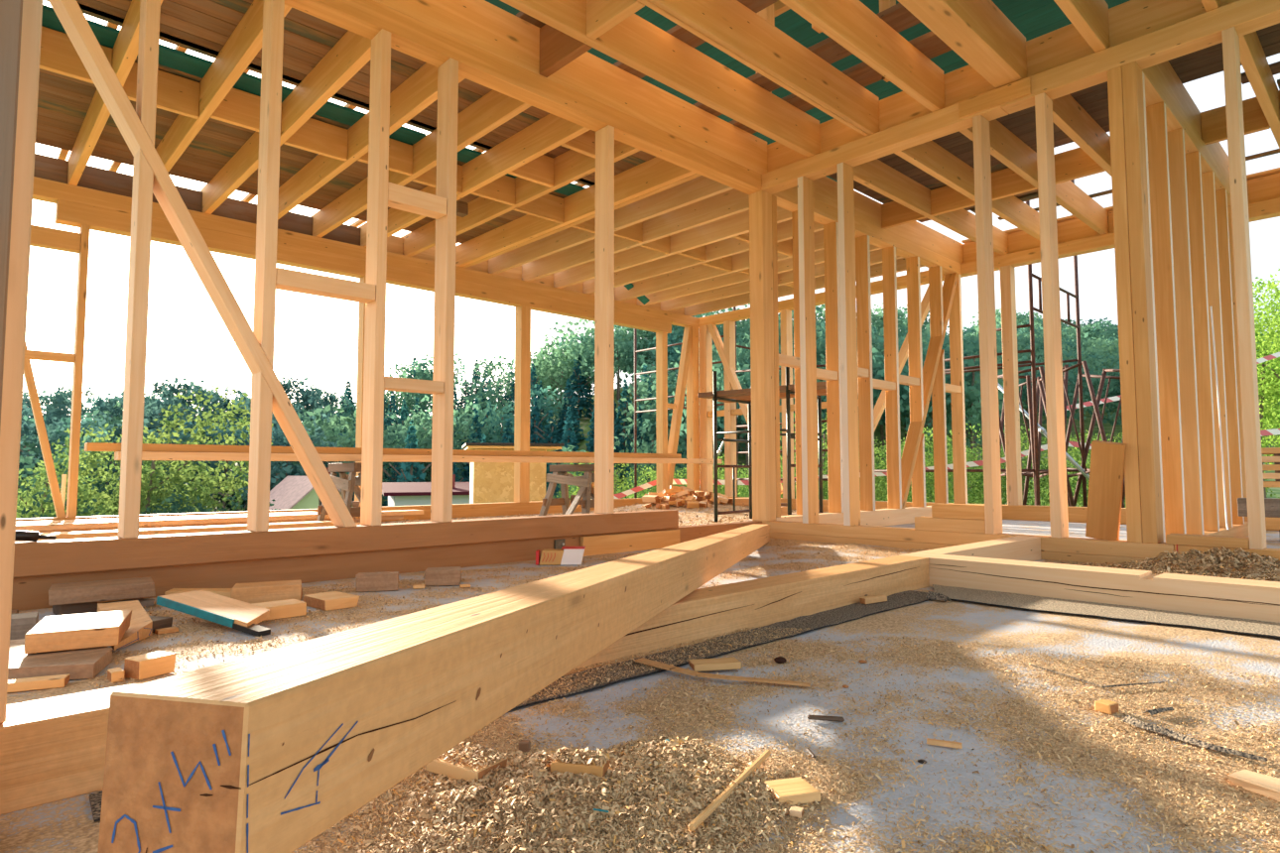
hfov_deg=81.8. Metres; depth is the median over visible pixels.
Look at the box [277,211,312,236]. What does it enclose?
block
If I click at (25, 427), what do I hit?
tree
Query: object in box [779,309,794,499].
stud
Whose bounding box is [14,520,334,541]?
board
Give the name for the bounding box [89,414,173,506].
tree
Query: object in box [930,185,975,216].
block
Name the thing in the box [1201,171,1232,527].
stud
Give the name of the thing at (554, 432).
tree
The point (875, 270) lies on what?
rafter
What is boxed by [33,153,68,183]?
block
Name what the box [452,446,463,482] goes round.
tree
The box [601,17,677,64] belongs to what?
board
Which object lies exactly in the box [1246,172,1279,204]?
block
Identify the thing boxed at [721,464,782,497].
leafy shrub
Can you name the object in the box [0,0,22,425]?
stud
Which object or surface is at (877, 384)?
wall rail
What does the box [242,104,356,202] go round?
batten
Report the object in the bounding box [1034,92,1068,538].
stud
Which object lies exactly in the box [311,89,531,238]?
rafter
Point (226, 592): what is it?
long offcut
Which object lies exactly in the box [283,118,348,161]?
block
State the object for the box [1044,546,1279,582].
mound
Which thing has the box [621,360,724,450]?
tree
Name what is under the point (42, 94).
board
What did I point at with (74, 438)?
stud
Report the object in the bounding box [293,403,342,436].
tree
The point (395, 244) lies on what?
block
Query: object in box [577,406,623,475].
tree
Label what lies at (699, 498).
heaped offcut
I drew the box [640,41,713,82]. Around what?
board
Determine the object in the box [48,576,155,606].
offcut
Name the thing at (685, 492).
heaped offcut
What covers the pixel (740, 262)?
rafter
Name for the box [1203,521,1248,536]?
beam
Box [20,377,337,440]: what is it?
woodland
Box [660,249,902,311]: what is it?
rafter
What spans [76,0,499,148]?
board
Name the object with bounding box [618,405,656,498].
tree
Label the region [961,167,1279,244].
board
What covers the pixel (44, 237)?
window header
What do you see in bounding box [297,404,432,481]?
tree
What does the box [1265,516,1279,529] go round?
orange timber
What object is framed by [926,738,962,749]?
splinter
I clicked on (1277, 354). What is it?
barrier tape
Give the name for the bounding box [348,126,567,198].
board
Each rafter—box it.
[67,0,163,185]
[155,0,292,172]
[201,30,371,214]
[277,62,464,219]
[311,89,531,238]
[359,113,589,247]
[401,139,640,256]
[455,156,696,267]
[461,173,701,268]
[488,175,732,274]
[521,188,749,281]
[553,205,791,288]
[582,219,823,294]
[614,230,855,301]
[637,242,881,306]
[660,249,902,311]
[684,257,924,316]
[791,176,963,263]
[852,158,1008,255]
[894,140,1039,240]
[959,119,1108,235]
[1052,94,1111,176]
[1152,60,1229,179]
[1238,30,1279,148]
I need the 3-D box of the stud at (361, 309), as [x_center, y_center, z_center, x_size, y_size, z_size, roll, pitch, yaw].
[-3.193,-0.402,8.488,0.060,2.654,0.150,3,-5,-43]
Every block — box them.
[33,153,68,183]
[39,25,112,84]
[77,165,132,197]
[123,62,199,119]
[152,185,202,212]
[154,627,178,635]
[210,87,281,131]
[211,197,256,224]
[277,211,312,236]
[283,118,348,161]
[321,224,360,246]
[357,137,412,175]
[386,235,403,255]
[411,246,435,261]
[412,164,462,194]
[412,583,425,589]
[426,747,507,782]
[456,200,468,217]
[459,584,470,587]
[466,259,488,272]
[471,175,514,206]
[496,264,521,279]
[508,154,554,187]
[512,193,564,224]
[518,740,530,753]
[530,273,553,286]
[539,23,592,77]
[550,757,610,778]
[560,129,595,158]
[562,282,582,292]
[571,217,595,233]
[614,221,642,243]
[622,297,637,304]
[640,235,670,254]
[643,301,660,309]
[667,307,684,314]
[677,245,705,261]
[702,255,732,271]
[727,498,749,506]
[733,232,749,243]
[739,268,749,274]
[776,239,792,256]
[788,805,803,818]
[859,594,887,604]
[881,200,926,229]
[914,516,985,533]
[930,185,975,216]
[931,504,984,519]
[962,242,1000,262]
[991,167,1036,200]
[1008,231,1039,254]
[1054,147,1105,184]
[1056,218,1100,243]
[1094,699,1118,714]
[1108,210,1114,233]
[1200,97,1270,144]
[1228,769,1279,802]
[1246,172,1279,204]
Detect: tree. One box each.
[15,466,119,518]
[16,420,160,518]
[16,484,106,517]
[17,462,56,514]
[18,416,68,483]
[18,429,42,476]
[18,429,120,496]
[19,409,107,473]
[20,404,52,447]
[20,421,35,436]
[21,405,33,422]
[21,433,79,482]
[58,418,108,478]
[67,392,123,429]
[69,423,118,488]
[77,477,189,515]
[83,427,194,504]
[85,393,120,423]
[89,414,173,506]
[90,467,195,507]
[97,401,154,427]
[120,384,207,465]
[120,398,197,472]
[139,493,281,514]
[141,425,220,504]
[144,409,175,466]
[158,377,220,437]
[158,419,229,512]
[168,409,221,512]
[168,465,223,512]
[172,422,250,511]
[177,418,287,511]
[181,388,214,416]
[186,383,243,427]
[186,391,250,427]
[210,393,276,466]
[212,479,271,511]
[222,425,299,470]
[224,403,250,421]
[230,444,306,500]
[243,432,354,489]
[247,413,313,469]
[248,423,288,475]
[269,422,326,490]
[271,411,351,445]
[292,389,321,420]
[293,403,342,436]
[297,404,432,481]
[305,387,356,437]
[305,413,356,441]
[313,440,343,477]
[327,461,388,507]
[344,389,356,431]
[382,414,457,482]
[382,446,402,507]
[383,390,393,432]
[383,399,413,482]
[383,418,387,477]
[384,390,399,435]
[385,419,431,505]
[401,409,495,482]
[404,394,514,478]
[406,462,431,482]
[408,396,425,437]
[452,386,466,471]
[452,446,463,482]
[455,394,530,444]
[456,397,487,482]
[458,379,468,419]
[459,410,482,482]
[463,359,488,420]
[467,433,486,465]
[482,398,502,442]
[491,378,508,430]
[501,418,513,443]
[502,368,514,415]
[503,384,568,441]
[505,382,514,432]
[529,363,544,433]
[529,397,547,443]
[530,356,591,406]
[533,409,559,466]
[535,381,550,442]
[545,445,589,500]
[545,462,560,498]
[549,379,585,442]
[554,399,579,451]
[556,406,582,493]
[563,349,632,403]
[565,352,594,420]
[566,330,655,410]
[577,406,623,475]
[580,431,594,476]
[585,325,654,399]
[591,401,623,438]
[614,379,638,484]
[614,418,686,496]
[615,373,686,440]
[618,327,677,372]
[618,330,681,388]
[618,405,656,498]
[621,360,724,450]
[625,365,655,453]
[629,363,675,404]
[637,347,680,390]
[647,334,681,372]
[654,339,717,372]
[667,311,723,343]
[667,340,750,392]
[667,342,750,451]
[670,344,794,478]
[672,327,713,345]
[674,373,744,465]
[675,431,700,487]
[679,307,742,340]
[698,332,750,354]
[712,382,748,445]
[712,382,795,475]
[714,339,794,387]
[722,336,750,357]
[736,333,750,361]
[740,310,793,341]
[742,318,793,343]
[744,322,820,348]
[778,361,827,430]
[779,400,827,460]
[791,317,825,339]
[792,320,900,365]
[815,340,884,365]
[816,325,906,424]
[821,347,909,443]
[871,332,967,462]
[875,341,981,440]
[877,340,1003,429]
[897,324,949,346]
[921,325,1003,459]
[925,380,1004,446]
[931,381,1005,458]
[945,345,1003,452]
[975,354,1024,404]
[998,356,1044,413]
[1019,356,1084,435]
[1022,350,1109,424]
[1071,365,1122,425]
[1072,430,1122,468]
[1252,276,1279,498]
[1253,268,1279,473]
[1257,309,1279,464]
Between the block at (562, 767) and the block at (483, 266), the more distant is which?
the block at (483, 266)
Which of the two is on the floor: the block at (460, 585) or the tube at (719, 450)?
the block at (460, 585)
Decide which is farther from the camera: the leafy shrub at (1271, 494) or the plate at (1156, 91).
the leafy shrub at (1271, 494)
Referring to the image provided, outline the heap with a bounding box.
[324,733,792,852]
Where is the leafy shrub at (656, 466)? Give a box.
[643,466,700,494]
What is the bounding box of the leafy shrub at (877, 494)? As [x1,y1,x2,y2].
[822,439,907,501]
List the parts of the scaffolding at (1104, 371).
leg, leg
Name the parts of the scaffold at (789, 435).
leg, leg, leg, leg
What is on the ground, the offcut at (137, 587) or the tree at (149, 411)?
the tree at (149, 411)
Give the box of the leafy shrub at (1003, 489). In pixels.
[926,443,1049,506]
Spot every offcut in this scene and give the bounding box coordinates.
[6,673,69,692]
[7,639,112,679]
[9,612,38,639]
[11,609,18,614]
[24,610,131,653]
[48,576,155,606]
[52,602,97,616]
[106,598,154,607]
[107,667,125,682]
[124,650,176,680]
[148,616,172,633]
[164,588,231,597]
[230,579,302,604]
[252,599,306,621]
[303,591,359,611]
[355,571,398,592]
[424,566,461,586]
[580,529,679,556]
[624,283,649,304]
[641,495,658,503]
[641,504,651,509]
[647,492,664,497]
[660,504,669,509]
[661,495,677,501]
[662,489,680,494]
[663,496,675,501]
[668,500,684,505]
[669,485,683,491]
[670,490,687,497]
[672,498,684,507]
[678,486,694,495]
[684,496,696,505]
[686,501,698,509]
[688,657,741,671]
[692,490,704,496]
[693,495,702,501]
[698,501,706,508]
[710,497,721,504]
[717,495,728,504]
[763,776,820,804]
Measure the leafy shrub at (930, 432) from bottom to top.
3.111 m
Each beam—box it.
[0,555,929,815]
[11,520,762,611]
[12,510,678,578]
[15,498,647,521]
[54,199,671,333]
[97,524,769,852]
[284,0,761,194]
[700,496,1279,530]
[756,520,1174,558]
[775,506,931,526]
[898,552,1279,623]
[915,535,1041,561]
[931,584,1279,638]
[1174,544,1279,560]
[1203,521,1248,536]
[1237,498,1279,517]
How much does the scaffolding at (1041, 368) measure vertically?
2.371 m
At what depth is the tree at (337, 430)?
94.69 m
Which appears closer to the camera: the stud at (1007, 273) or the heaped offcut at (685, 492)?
the stud at (1007, 273)
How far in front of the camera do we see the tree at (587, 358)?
115.49 m
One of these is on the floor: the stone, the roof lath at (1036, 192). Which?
the stone
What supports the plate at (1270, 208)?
on the stud at (728, 325)
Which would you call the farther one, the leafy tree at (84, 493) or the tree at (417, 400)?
the tree at (417, 400)
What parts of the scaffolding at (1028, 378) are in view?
leg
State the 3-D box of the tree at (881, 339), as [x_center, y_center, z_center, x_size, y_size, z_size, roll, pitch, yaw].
[27.143,-3.037,79.222,13.138,14.916,12.293,1,-4,-17]
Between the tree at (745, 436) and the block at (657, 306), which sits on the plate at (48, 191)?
the block at (657, 306)
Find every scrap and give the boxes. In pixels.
[917,759,926,764]
[1143,707,1173,715]
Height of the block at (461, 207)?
0.115 m
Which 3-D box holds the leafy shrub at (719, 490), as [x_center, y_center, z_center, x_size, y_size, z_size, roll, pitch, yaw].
[1.621,1.463,15.980,1.695,1.769,1.639,0,-4,6]
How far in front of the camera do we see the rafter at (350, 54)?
5.40 m
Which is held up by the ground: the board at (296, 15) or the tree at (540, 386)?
the tree at (540, 386)
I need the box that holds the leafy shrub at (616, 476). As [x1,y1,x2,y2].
[567,451,656,499]
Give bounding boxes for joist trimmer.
[586,0,644,39]
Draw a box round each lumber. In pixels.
[1261,447,1279,454]
[1262,456,1279,462]
[1262,464,1279,470]
[1263,473,1279,479]
[1263,481,1279,487]
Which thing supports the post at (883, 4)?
on the plank at (929, 44)
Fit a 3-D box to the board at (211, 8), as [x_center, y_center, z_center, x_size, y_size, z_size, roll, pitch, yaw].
[-2.784,-2.610,4.465,5.040,0.024,0.162,3,-5,-43]
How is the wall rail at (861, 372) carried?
attached to the stud at (862, 248)
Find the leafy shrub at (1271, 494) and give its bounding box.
[1265,479,1279,498]
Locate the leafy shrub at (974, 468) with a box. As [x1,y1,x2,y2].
[948,468,1049,506]
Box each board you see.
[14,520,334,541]
[15,510,423,530]
[15,512,317,524]
[31,515,403,533]
[35,128,331,206]
[35,136,257,195]
[36,114,434,221]
[36,123,367,210]
[37,90,363,183]
[37,98,357,189]
[37,107,293,179]
[38,72,317,158]
[38,82,467,203]
[39,68,368,166]
[41,4,425,145]
[45,0,493,150]
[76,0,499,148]
[97,0,370,97]
[129,0,462,114]
[134,57,350,129]
[156,589,270,637]
[170,0,529,131]
[211,0,539,125]
[243,0,425,69]
[289,176,497,231]
[297,201,467,244]
[314,153,525,217]
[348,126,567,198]
[359,210,475,241]
[415,219,481,237]
[417,108,595,177]
[420,63,655,161]
[425,134,585,196]
[468,227,488,234]
[483,220,505,227]
[486,0,519,14]
[491,125,624,175]
[491,217,512,224]
[498,213,519,220]
[558,145,636,170]
[574,178,593,186]
[577,174,595,185]
[587,4,665,58]
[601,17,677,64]
[622,154,645,165]
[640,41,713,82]
[648,8,807,93]
[670,0,897,104]
[692,1,899,104]
[717,0,1005,122]
[752,0,1108,139]
[764,0,1129,144]
[767,0,1238,172]
[827,22,1279,178]
[832,29,1279,180]
[853,41,1279,187]
[853,107,1109,192]
[861,116,1109,196]
[870,124,1109,200]
[877,163,1008,203]
[917,188,1037,222]
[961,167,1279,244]
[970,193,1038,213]
[996,0,1054,19]
[1165,533,1249,549]
[1240,61,1279,84]
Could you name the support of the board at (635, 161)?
on the rafter at (702, 188)
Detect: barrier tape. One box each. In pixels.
[590,479,749,500]
[780,440,1091,483]
[1066,351,1279,410]
[1260,428,1279,436]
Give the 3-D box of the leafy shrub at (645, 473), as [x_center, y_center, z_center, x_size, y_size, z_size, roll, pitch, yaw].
[0.466,2.085,19.852,2.655,2.120,2.276,0,-4,4]
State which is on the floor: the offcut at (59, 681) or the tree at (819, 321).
the offcut at (59, 681)
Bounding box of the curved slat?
[635,657,810,686]
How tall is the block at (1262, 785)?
0.020 m
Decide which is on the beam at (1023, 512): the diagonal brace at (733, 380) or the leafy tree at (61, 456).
the diagonal brace at (733, 380)
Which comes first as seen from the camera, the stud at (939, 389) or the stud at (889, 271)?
the stud at (889, 271)
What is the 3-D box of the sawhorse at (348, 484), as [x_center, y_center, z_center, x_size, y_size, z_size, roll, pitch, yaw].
[-2.754,0.680,7.021,0.408,0.666,0.695,3,-5,-43]
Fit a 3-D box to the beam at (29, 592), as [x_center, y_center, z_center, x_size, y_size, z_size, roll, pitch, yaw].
[-1.436,0.741,4.043,6.709,0.138,0.110,3,-5,-43]
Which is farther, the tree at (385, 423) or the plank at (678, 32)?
the tree at (385, 423)
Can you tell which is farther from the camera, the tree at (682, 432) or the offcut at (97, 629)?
the tree at (682, 432)
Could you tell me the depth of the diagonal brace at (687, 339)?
12.07 m
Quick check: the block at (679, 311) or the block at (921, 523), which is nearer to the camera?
the block at (921, 523)
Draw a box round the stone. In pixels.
[773,656,786,663]
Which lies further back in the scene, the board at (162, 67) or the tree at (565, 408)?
the tree at (565, 408)
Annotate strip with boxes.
[89,590,930,822]
[805,748,816,759]
[807,714,844,722]
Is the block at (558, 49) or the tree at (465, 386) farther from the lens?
the tree at (465, 386)
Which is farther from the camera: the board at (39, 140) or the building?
the building
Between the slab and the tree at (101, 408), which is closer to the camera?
the slab
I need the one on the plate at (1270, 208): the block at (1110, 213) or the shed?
the block at (1110, 213)
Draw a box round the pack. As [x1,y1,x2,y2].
[535,546,585,565]
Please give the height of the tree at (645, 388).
11.639 m
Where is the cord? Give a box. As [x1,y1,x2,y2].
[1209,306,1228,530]
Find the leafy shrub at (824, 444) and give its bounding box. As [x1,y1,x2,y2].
[746,411,859,500]
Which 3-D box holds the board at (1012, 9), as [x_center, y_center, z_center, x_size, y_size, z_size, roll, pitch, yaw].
[3.417,-3.679,6.289,0.322,0.030,9.100,3,-5,-43]
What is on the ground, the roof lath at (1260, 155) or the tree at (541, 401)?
the tree at (541, 401)
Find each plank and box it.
[84,442,681,458]
[114,451,721,463]
[514,10,545,27]
[565,487,586,514]
[613,0,778,78]
[692,2,920,117]
[698,382,826,398]
[717,387,858,402]
[728,31,951,133]
[1085,440,1126,540]
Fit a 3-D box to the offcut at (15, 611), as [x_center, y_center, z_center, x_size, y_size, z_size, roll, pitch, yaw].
[-2.378,0.704,2.698,0.168,0.035,0.162,3,-5,-37]
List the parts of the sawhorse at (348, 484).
cross rail, leg, leg, leg, cross rail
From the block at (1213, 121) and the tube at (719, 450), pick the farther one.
the tube at (719, 450)
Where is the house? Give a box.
[268,467,352,510]
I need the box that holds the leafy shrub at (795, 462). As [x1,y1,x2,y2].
[779,462,828,500]
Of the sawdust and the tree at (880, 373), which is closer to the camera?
the sawdust
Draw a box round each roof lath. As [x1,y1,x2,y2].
[969,191,1038,210]
[997,148,1279,220]
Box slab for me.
[97,600,152,650]
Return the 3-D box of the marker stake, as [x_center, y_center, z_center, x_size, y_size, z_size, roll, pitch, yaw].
[-5.929,0.955,7.572,0.030,0.931,0.058,0,-4,2]
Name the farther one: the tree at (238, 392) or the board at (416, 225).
the tree at (238, 392)
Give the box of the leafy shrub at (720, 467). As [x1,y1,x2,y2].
[717,467,749,497]
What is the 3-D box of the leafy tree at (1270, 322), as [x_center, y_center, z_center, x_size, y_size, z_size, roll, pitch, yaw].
[13.768,-0.243,16.274,6.076,6.052,4.093,1,-4,-19]
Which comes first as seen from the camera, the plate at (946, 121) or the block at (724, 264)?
the plate at (946, 121)
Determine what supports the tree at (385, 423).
on the ground
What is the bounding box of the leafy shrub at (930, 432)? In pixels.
[874,423,1003,503]
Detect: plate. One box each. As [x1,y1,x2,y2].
[32,176,698,327]
[698,197,1279,326]
[749,103,1008,194]
[769,531,1145,563]
[772,187,960,274]
[1000,0,1279,114]
[1142,66,1230,206]
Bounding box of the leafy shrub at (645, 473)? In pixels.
[616,464,684,499]
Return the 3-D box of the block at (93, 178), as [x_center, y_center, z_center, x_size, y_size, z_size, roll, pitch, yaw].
[-5.006,-2.287,6.953,0.475,0.240,0.050,3,-5,-43]
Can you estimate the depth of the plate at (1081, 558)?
5.31 m
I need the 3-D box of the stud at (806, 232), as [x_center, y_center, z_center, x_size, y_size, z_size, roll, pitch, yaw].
[1.394,-0.645,6.131,0.152,2.880,0.059,3,-5,-43]
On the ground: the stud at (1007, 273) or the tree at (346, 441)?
the tree at (346, 441)
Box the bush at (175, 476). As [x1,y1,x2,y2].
[16,384,272,518]
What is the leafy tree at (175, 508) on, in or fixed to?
on the ground
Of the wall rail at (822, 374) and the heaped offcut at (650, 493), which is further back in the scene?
the heaped offcut at (650, 493)
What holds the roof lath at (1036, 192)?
on the rafter at (931, 158)
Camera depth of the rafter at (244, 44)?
5.04 m
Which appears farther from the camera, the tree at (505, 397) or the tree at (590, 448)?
the tree at (505, 397)
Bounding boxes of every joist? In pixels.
[373,0,767,174]
[500,0,820,157]
[637,0,869,136]
[647,0,879,134]
[779,0,944,112]
[896,0,1026,88]
[1053,0,1109,52]
[1200,0,1220,11]
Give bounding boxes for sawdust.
[295,627,1279,852]
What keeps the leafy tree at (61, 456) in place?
on the ground
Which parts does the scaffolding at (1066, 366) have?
leg, leg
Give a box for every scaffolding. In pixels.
[997,375,1035,506]
[998,366,1075,507]
[999,377,1040,505]
[1037,361,1124,508]
[1037,364,1068,478]
[1065,374,1124,481]
[1073,369,1125,506]
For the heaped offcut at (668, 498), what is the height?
0.086 m
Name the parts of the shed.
wall panel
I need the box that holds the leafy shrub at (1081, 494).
[1028,459,1125,507]
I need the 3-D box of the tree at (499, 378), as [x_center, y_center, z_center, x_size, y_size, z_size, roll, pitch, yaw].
[-27.683,-4.270,144.394,5.094,12.015,4.725,1,-4,-14]
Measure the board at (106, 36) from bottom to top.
0.024 m
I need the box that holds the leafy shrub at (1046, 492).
[1022,468,1082,506]
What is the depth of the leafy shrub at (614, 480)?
18.53 m
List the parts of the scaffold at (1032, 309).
rail, rail, rail, rail, rail, rail, rail, rail, rail, rail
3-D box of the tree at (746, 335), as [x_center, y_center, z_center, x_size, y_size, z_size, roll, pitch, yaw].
[16.632,-4.015,91.830,16.128,14.648,10.527,-1,-4,16]
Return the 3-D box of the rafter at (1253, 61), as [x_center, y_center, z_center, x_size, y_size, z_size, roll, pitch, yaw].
[4.897,-2.397,5.685,4.192,0.270,0.062,3,-5,-43]
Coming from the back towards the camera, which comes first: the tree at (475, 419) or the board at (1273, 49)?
the tree at (475, 419)
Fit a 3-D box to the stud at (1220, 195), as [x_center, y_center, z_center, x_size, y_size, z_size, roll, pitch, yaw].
[5.074,-0.618,6.416,0.057,2.910,0.140,3,-5,-43]
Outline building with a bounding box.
[382,474,469,507]
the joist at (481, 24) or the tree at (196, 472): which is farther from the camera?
the tree at (196, 472)
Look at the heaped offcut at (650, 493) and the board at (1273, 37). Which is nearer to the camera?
the board at (1273, 37)
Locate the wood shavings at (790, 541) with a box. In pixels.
[87,538,934,689]
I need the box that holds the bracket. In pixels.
[554,539,565,549]
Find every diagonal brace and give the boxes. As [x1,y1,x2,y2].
[23,343,65,517]
[48,0,357,527]
[667,325,691,489]
[706,323,782,494]
[873,286,929,430]
[900,272,958,509]
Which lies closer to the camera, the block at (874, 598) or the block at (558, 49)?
the block at (874, 598)
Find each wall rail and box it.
[24,349,75,363]
[275,267,375,303]
[384,376,444,393]
[387,182,447,219]
[667,403,676,408]
[707,410,724,417]
[731,405,781,415]
[778,354,800,369]
[789,401,826,411]
[816,368,837,381]
[857,367,869,378]
[872,379,895,390]
[898,374,919,385]
[945,384,961,393]
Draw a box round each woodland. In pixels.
[19,300,1279,488]
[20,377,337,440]
[341,355,495,419]
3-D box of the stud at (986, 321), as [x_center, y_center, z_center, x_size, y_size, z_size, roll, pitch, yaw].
[2.387,-0.713,5.081,0.152,2.880,0.057,3,-5,-43]
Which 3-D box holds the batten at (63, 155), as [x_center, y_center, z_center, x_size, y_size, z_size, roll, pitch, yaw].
[-3.917,-2.584,5.323,0.050,0.036,4.739,3,-5,-43]
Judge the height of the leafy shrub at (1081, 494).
2.120 m
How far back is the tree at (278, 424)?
85.41 m
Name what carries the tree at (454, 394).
on the ground
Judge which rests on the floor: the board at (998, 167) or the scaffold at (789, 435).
the scaffold at (789, 435)
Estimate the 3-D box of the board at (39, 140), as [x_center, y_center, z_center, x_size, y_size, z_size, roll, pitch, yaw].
[-5.277,-2.490,6.311,3.950,0.024,0.154,3,-5,-43]
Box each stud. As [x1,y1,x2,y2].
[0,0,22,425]
[66,224,90,517]
[117,147,153,538]
[135,0,160,146]
[247,372,272,531]
[253,0,284,369]
[354,275,365,501]
[360,28,390,525]
[430,58,458,522]
[513,305,530,503]
[594,125,614,513]
[655,331,667,493]
[686,326,699,497]
[698,324,713,497]
[723,320,737,497]
[771,194,780,517]
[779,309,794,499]
[791,210,802,514]
[797,175,818,523]
[823,221,843,512]
[836,161,860,526]
[855,235,875,511]
[882,246,901,509]
[905,256,923,426]
[911,433,926,507]
[928,265,943,341]
[931,349,948,504]
[948,273,967,504]
[972,115,1002,534]
[999,264,1023,506]
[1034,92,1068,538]
[1142,71,1165,542]
[1146,101,1186,534]
[1166,128,1204,534]
[1185,150,1219,531]
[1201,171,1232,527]
[1215,188,1244,524]
[1221,26,1267,549]
[1227,205,1247,521]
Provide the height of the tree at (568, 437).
12.666 m
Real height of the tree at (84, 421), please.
14.962 m
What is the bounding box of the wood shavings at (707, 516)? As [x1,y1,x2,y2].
[381,502,828,526]
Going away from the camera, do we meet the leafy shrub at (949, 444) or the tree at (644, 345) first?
the leafy shrub at (949, 444)
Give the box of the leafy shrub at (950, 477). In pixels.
[879,444,984,504]
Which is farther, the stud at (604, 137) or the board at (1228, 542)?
the stud at (604, 137)
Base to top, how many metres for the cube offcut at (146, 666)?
0.050 m
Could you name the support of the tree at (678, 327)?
on the ground
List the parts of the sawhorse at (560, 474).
leg, cross rail, leg, leg, cross rail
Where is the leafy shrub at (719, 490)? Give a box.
[677,453,749,497]
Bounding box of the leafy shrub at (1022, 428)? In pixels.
[966,422,1096,507]
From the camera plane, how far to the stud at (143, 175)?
3.26 m
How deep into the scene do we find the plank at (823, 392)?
8.61 m
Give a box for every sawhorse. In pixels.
[316,462,361,520]
[538,464,594,515]
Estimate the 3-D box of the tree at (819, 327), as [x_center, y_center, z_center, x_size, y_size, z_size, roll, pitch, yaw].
[19.445,-7.341,97.784,10.374,16.880,15.509,0,-4,-3]
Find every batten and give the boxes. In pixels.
[57,21,118,160]
[108,45,187,171]
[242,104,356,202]
[350,147,484,227]
[773,0,790,16]
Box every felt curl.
[925,591,951,602]
[1122,715,1268,763]
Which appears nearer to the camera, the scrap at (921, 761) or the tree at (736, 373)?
the scrap at (921, 761)
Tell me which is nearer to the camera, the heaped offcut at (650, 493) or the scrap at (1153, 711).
the scrap at (1153, 711)
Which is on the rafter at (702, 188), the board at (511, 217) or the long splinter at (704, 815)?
the board at (511, 217)
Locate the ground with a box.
[34,385,1279,511]
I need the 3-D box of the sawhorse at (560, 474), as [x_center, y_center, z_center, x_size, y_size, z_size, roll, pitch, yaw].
[-0.748,0.795,8.910,0.510,0.671,0.927,3,-5,-43]
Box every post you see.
[0,0,42,723]
[749,190,775,521]
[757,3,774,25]
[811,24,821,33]
[879,0,895,82]
[1107,66,1142,542]
[1121,61,1163,543]
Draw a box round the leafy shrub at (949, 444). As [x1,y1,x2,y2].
[874,436,978,503]
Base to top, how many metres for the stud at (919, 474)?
0.834 m
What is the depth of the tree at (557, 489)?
71.95 m
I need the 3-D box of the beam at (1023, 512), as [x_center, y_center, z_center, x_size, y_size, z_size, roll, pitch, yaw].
[4.584,1.002,8.541,0.150,0.168,10.610,3,-5,-43]
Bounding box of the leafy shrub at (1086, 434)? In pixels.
[1039,430,1125,508]
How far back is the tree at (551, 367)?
115.26 m
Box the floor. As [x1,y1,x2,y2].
[0,503,1279,852]
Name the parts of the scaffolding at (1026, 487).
leg, leg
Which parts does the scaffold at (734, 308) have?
rail, rail, rail, rail, rail, rail, rail, rail, rail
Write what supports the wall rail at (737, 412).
attached to the stud at (728, 325)
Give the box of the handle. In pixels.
[14,530,56,541]
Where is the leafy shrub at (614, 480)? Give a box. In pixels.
[553,480,627,499]
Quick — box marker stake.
[60,474,66,509]
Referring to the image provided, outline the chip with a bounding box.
[780,507,787,515]
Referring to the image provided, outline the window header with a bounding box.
[30,225,81,253]
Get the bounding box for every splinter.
[593,808,608,812]
[687,750,770,831]
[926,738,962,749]
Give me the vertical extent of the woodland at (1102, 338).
61.462 m
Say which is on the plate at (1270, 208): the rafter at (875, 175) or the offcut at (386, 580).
the rafter at (875, 175)
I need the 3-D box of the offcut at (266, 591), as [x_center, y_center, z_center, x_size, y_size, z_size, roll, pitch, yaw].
[-1.617,0.719,3.213,0.279,0.068,0.173,2,-4,-25]
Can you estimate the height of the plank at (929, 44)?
0.040 m
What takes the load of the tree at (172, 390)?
on the ground
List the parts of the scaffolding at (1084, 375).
leg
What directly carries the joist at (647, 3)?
on the plate at (946, 121)
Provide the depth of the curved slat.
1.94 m
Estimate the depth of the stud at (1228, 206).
6.76 m
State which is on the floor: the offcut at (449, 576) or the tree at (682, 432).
the offcut at (449, 576)
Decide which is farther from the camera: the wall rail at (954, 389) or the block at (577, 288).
the block at (577, 288)
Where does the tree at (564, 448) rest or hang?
on the ground
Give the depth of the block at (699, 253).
8.99 m
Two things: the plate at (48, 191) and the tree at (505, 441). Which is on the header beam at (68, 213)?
the plate at (48, 191)
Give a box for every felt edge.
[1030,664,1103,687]
[1102,681,1164,687]
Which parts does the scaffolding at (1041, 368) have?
leg, leg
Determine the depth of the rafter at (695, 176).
7.65 m
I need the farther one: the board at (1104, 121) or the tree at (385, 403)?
the tree at (385, 403)
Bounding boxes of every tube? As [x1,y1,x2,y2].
[699,385,751,491]
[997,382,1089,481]
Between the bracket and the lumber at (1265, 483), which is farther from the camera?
the lumber at (1265, 483)
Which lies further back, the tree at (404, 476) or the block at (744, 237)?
the tree at (404, 476)
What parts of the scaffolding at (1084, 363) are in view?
leg, leg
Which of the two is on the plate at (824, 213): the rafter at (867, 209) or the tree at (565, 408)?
the rafter at (867, 209)
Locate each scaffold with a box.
[634,306,828,499]
[713,367,823,522]
[874,179,1087,507]
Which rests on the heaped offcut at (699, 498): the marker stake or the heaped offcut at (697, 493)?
the heaped offcut at (697, 493)
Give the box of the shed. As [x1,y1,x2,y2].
[461,442,564,504]
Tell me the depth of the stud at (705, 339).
12.27 m

